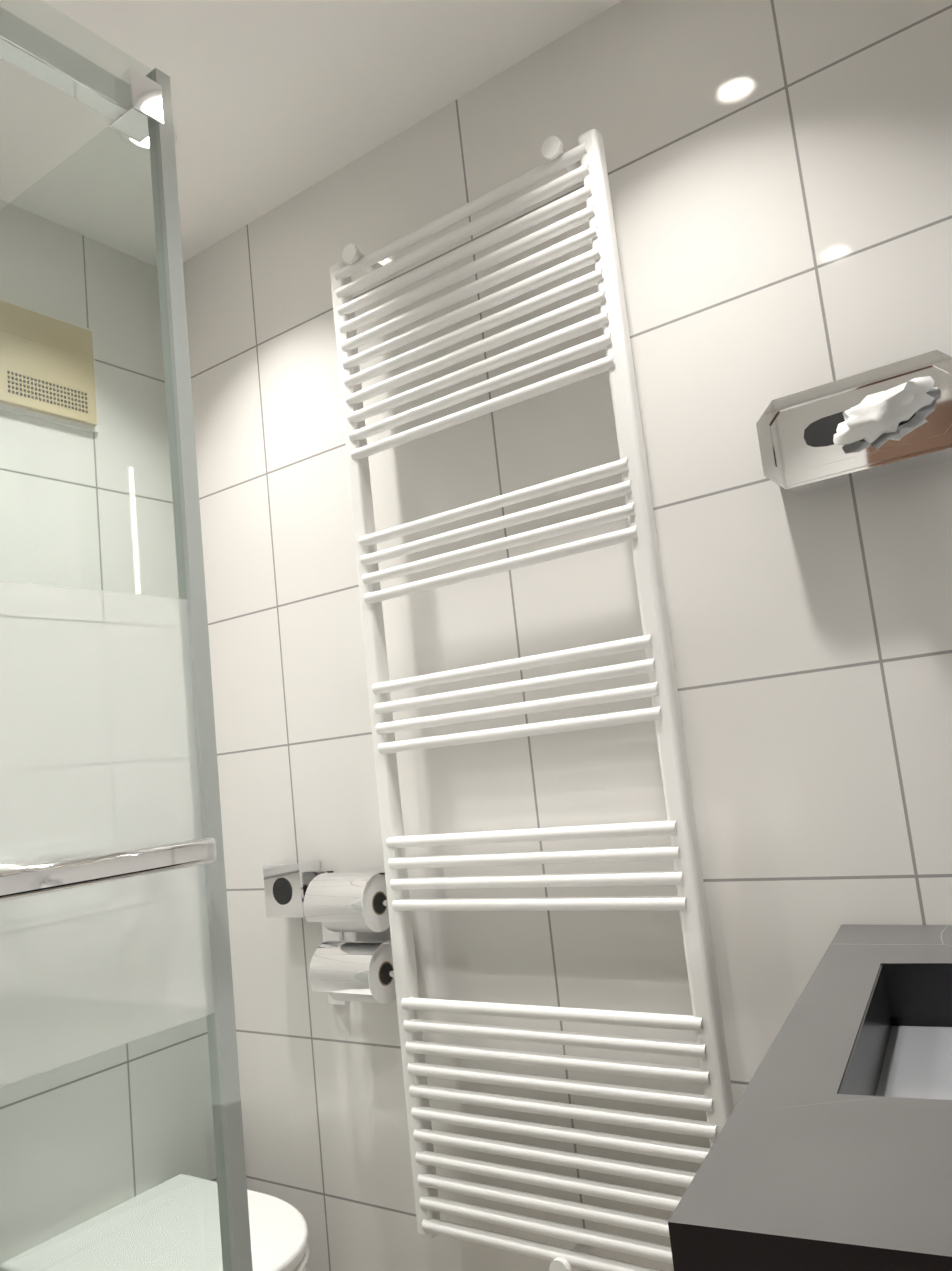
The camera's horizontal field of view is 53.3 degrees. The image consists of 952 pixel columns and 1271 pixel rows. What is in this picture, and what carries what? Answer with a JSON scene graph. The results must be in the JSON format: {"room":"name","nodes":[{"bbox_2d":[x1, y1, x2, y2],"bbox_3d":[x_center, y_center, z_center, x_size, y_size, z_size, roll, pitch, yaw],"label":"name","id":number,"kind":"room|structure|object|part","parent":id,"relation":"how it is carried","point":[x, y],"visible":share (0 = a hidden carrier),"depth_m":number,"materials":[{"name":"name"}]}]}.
{"room":"bathroom","nodes":[
{"label":"bathroom","id":0,"kind":"room"},
{"bbox_2d":[0,200,216,1264],"bbox_3d":[-1.131,0.312,1.536,0.100,2.520,1.620,-11,-9,34],"label":"wall","id":1,"kind":"structure","parent":0,"point":[68,553],"depth_m":1.98,"materials":[{"name":"tile"}]},
{"bbox_2d":[0,298,98,433],"bbox_3d":[-0.911,-0.572,2.004,0.021,0.240,0.243,-11,-9,34],"label":"air vent","id":2,"kind":"object","parent":1,"relation":"in","point":[14,364],"depth_m":2.00,"materials":[{"name":"beige plastic"}]},
{"bbox_2d":[0,834,113,932],"bbox_3d":[-0.818,0.477,1.838,0.015,0.150,0.250,-11,-9,34],"label":"flush plate","id":3,"kind":"object","parent":1,"relation":"attached to","point":[12,909],"depth_m":1.83,"materials":[{"name":"white plastic"}]},
{"bbox_2d":[0,1174,308,1270],"bbox_3d":[-0.509,1.212,1.596,0.545,0.380,0.370,-11,-9,34],"label":"toilet","id":4,"kind":"object","parent":1,"relation":"attached to","point":[279,1234],"visible":0.58,"depth_m":1.61,"materials":[{"name":"white ceramic"}]},
{"bbox_2d":[0,0,621,266],"bbox_3d":[-0.274,-1.179,1.026,2.550,0.100,1.820,-11,-9,34],"label":"ceiling","id":5,"kind":"structure","parent":0,"point":[275,103],"depth_m":1.76,"materials":[{"name":"white paint"}]},
{"bbox_2d":[119,130,176,151],"bbox_3d":[-0.638,-0.975,1.843,0.108,0.006,0.108,-11,-9,34],"label":"recessed light","id":6,"kind":"object","parent":5,"relation":"in","point":[124,139],"visible":0.06,"depth_m":1.86,"materials":[{"name":"white plastic"}]},
{"bbox_2d":[183,0,951,1270],"bbox_3d":[0.195,0.187,1.667,2.150,2.520,0.100,-11,-9,34],"label":"wall","id":7,"kind":"structure","parent":0,"point":[779,172],"depth_m":1.61,"materials":[{"name":"tile"}]},
{"bbox_2d":[263,859,395,1004],"bbox_3d":[-0.290,0.586,1.843,0.335,0.283,0.124,-11,-9,34],"label":"paper holder","id":8,"kind":"object","parent":7,"relation":"attached to","point":[341,970],"visible":0.9,"depth_m":1.76,"materials":[{"name":"white paper"}]},
{"bbox_2d":[330,129,733,1270],"bbox_3d":[0.065,0.107,1.632,0.605,1.826,0.109,-11,-9,34],"label":"towel radiator","id":9,"kind":"object","parent":7,"relation":"attached to","point":[710,1075],"visible":1,"depth_m":1.57,"materials":[{"name":"white metal"}]},
{"bbox_2d":[756,350,951,496],"bbox_3d":[0.536,-0.295,1.323,0.278,0.135,0.116,-11,-9,34],"label":"tissue box","id":10,"kind":"object","parent":7,"relation":"attached to","point":[887,420],"visible":1,"depth_m":1.31,"materials":[{"name":"silver metal"}]},
{"bbox_3d":[0.004,1.403,0.676,2.550,0.100,1.820,-11,-9,34],"label":"floor","id":11,"kind":"structure","parent":0,"visible":0},
{"bbox_3d":[-0.797,1.373,0.815,0.897,0.166,0.922,-11,-9,34],"label":"shower tray","id":12,"kind":"object","parent":11,"relation":"on","visible":0},
{"bbox_2d":[0,0,252,1270],"bbox_3d":[-0.896,0.306,0.955,0.929,1.994,0.933,-11,-9,34],"label":"shower enclosure","id":13,"kind":"object","parent":12,"relation":"on","point":[134,104],"visible":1,"depth_m":1.08,"materials":[{"name":"clear glass"}]},
{"bbox_3d":[-0.395,0.236,0.965,0.102,0.028,0.250,-11,-9,34],"label":"handle","id":14,"kind":"part","parent":13,"relation":"part of","materials":[{"name":"silver metal"}]},
{"bbox_3d":[0.433,-0.045,0.148,0.461,2.520,2.689,-11,-9,34],"label":"wall","id":15,"kind":"structure","parent":0,"visible":0},
{"bbox_2d":[668,924,951,1270],"bbox_3d":[0.503,0.368,0.798,0.475,0.715,1.017,-10,-9,26],"label":"bathroom vanity","id":16,"kind":"object","parent":15,"relation":"attached to","point":[831,1149],"visible":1,"depth_m":0.66,"materials":[{"name":"stone"}]}
]}

